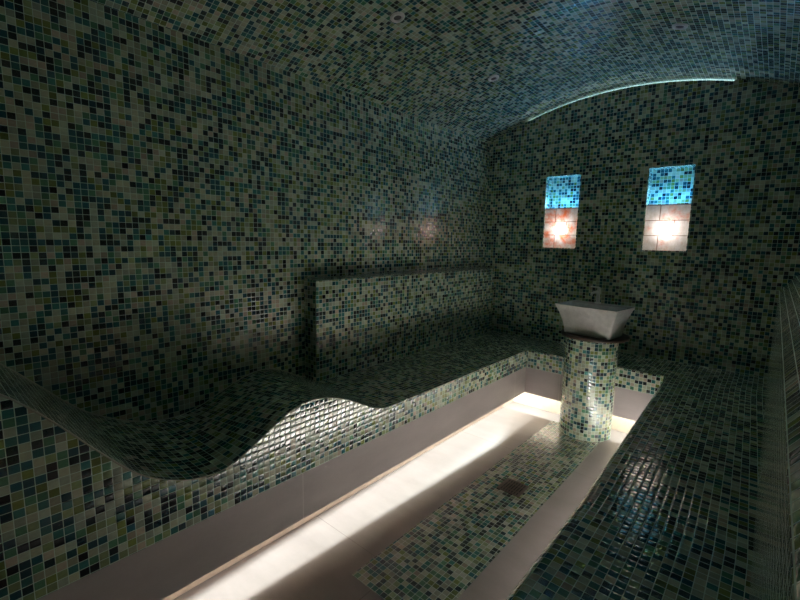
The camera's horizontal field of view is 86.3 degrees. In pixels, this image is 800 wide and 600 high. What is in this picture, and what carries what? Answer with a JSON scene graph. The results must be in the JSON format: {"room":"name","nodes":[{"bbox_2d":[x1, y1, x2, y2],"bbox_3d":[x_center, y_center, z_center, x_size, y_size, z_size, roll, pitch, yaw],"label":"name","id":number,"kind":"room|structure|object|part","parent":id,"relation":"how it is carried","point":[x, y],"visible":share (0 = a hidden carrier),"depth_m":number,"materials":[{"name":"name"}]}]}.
{"room":"spa","nodes":[
{"label":"spa","id":0,"kind":"room"},
{"bbox_2d":[0,0,489,420],"bbox_3d":[-0.585,-0.118,2.304,0.100,2.074,4.289,8,10,41],"label":"wall","id":1,"kind":"structure","parent":0,"point":[169,198],"depth_m":1.79,"materials":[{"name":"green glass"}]},
{"bbox_2d":[173,402,626,599],"bbox_3d":[0.195,1.060,1.760,2.230,0.082,4.289,8,10,41],"label":"floor","id":2,"kind":"structure","parent":0,"point":[439,525],"depth_m":1.88,"materials":[{"name":"ceramic"}]},
{"bbox_2d":[0,266,547,599],"bbox_3d":[-0.355,0.406,2.098,0.620,1.102,3.985,8,10,41],"label":"bench","id":3,"kind":"object","parent":2,"relation":"on","point":[93,506],"visible":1,"depth_m":1.59,"materials":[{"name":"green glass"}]},
{"bbox_3d":[-1.208,0.251,1.557,0.007,0.599,2.081,8,11,41],"label":"edge trim","id":4,"kind":"part","parent":3,"relation":"part of","materials":[{"name":"tile"}]},
{"bbox_3d":[-0.921,0.836,1.065,0.029,0.192,1.618,8,11,41],"label":"fascia panel","id":5,"kind":"part","parent":3,"relation":"part of","materials":[{"name":"tile"}]},
{"bbox_3d":[-0.258,0.222,1.708,0.004,0.625,3.563,8,11,41],"label":"edge trim","id":6,"kind":"part","parent":3,"relation":"part of","materials":[{"name":"tile"}]},
{"bbox_3d":[-0.351,0.175,2.067,0.618,0.632,3.985,8,11,41],"label":"seat","id":7,"kind":"part","parent":3,"relation":"part of","materials":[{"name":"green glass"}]},
{"bbox_3d":[0.142,0.085,3.016,0.104,0.582,1.901,8,11,41],"label":"backrest","id":8,"kind":"part","parent":3,"relation":"part of","materials":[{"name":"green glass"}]},
{"bbox_3d":[0.269,0.670,2.412,0.029,0.192,1.992,8,11,41],"label":"fascia panel","id":9,"kind":"part","parent":3,"relation":"part of","materials":[{"name":"paint"}]},
{"bbox_2d":[497,478,528,496],"bbox_3d":[0.581,0.963,2.194,0.122,0.004,0.122,8,10,41],"label":"floor drain","id":10,"kind":"object","parent":2,"relation":"on","point":[508,485],"visible":1,"depth_m":2.19,"materials":[{"name":"metal"}]},
{"bbox_2d":[559,329,629,441],"bbox_3d":[1.281,0.549,2.867,0.416,0.663,0.419,8,10,41],"label":"pedestal","id":11,"kind":"object","parent":2,"relation":"on","point":[590,363],"visible":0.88,"depth_m":2.70,"materials":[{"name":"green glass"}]},
{"bbox_2d":[555,300,634,339],"bbox_3d":[1.260,0.129,2.783,0.285,0.193,0.405,-6,11,-41],"label":"vessel sink","id":12,"kind":"object","parent":11,"relation":"on","point":[585,318],"visible":1,"depth_m":2.70,"materials":[{"name":"white ceramic"}]},
{"bbox_2d":[590,286,600,303],"bbox_3d":[1.282,-0.034,2.832,0.130,0.115,0.071,-6,11,-41],"label":"faucet","id":13,"kind":"object","parent":12,"relation":"on","point":[598,291],"visible":1,"depth_m":2.84,"materials":[{"name":"metal"}]},
{"bbox_2d":[513,341,680,433],"bbox_3d":[1.392,0.630,2.981,1.235,0.480,0.405,8,10,41],"label":"ledge","id":14,"kind":"object","parent":2,"relation":"on","point":[638,378],"visible":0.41,"depth_m":2.89,"materials":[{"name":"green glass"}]},
{"bbox_3d":[1.030,0.597,3.046,0.271,0.191,0.029,8,11,41],"label":"fascia panel","id":15,"kind":"part","parent":14,"relation":"part of","materials":[{"name":"paint"}]},
{"bbox_3d":[1.391,0.392,2.953,0.891,0.001,0.405,8,10,41],"label":"seat","id":16,"kind":"part","parent":14,"relation":"part of","materials":[{"name":"green tile"}]},
{"bbox_3d":[1.475,0.659,2.660,0.257,0.191,0.029,8,11,41],"label":"fascia panel","id":17,"kind":"part","parent":14,"relation":"part of","materials":[{"name":"paint"}]},
{"bbox_2d":[506,273,799,599],"bbox_3d":[0.728,0.543,1.158,0.550,1.130,3.985,8,10,41],"label":"bench","id":18,"kind":"object","parent":2,"relation":"on","point":[700,498],"visible":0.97,"depth_m":1.17,"materials":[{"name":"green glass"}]},
{"bbox_3d":[0.693,0.641,1.202,0.460,0.035,3.985,8,11,41],"label":"seat","id":19,"kind":"part","parent":18,"relation":"part of","materials":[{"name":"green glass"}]},
{"bbox_3d":[0.905,0.340,0.977,0.090,0.670,3.985,8,11,41],"label":"backrest","id":20,"kind":"part","parent":18,"relation":"part of","materials":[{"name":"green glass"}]},
{"bbox_2d":[90,0,799,143],"bbox_3d":[0.241,-1.191,1.449,2.030,0.346,4.199,8,10,41],"label":"ceiling","id":21,"kind":"structure","parent":0,"point":[435,65],"depth_m":2.11,"materials":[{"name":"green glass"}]},
{"bbox_2d":[390,12,404,22],"bbox_3d":[-0.012,-1.274,1.924,0.068,0.022,0.067,-7,11,-44],"label":"recessed light","id":22,"kind":"object","parent":21,"relation":"in","point":[396,17],"visible":1,"depth_m":1.92,"materials":[{"name":"silver metal"}]},
{"bbox_2d":[488,75,498,81],"bbox_3d":[0.573,-1.355,2.608,0.068,0.022,0.067,-7,11,-44],"label":"recessed light","id":23,"kind":"object","parent":21,"relation":"in","point":[494,77],"visible":1,"depth_m":2.60,"materials":[{"name":"silver metal"}]},
{"bbox_2d":[672,23,688,29],"bbox_3d":[1.300,-1.271,1.981,0.067,0.020,0.068,7,10,36],"label":"recessed light","id":24,"kind":"object","parent":21,"relation":"in","point":[677,26],"visible":1,"depth_m":1.98,"materials":[{"name":"silver metal"}]},
{"bbox_2d":[484,80,799,380],"bbox_3d":[1.549,-0.306,3.102,2.030,2.306,0.150,8,10,41],"label":"wall","id":25,"kind":"structure","parent":0,"point":[727,150],"depth_m":2.83,"materials":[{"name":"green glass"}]},
{"bbox_2d":[543,208,577,248],"bbox_3d":[1.229,-0.550,3.270,0.253,0.303,0.001,8,10,41],"label":"lamp","id":26,"kind":"object","parent":25,"relation":"attached to","point":[560,226],"visible":1,"depth_m":3.27,"materials":[{"name":"white stone"}]},
{"bbox_2d":[642,204,690,250],"bbox_3d":[1.755,-0.477,2.814,0.253,0.303,0.001,8,10,41],"label":"lamp","id":27,"kind":"object","parent":25,"relation":"attached to","point":[666,227],"visible":1,"depth_m":2.81,"materials":[{"name":"white stone"}]}
]}

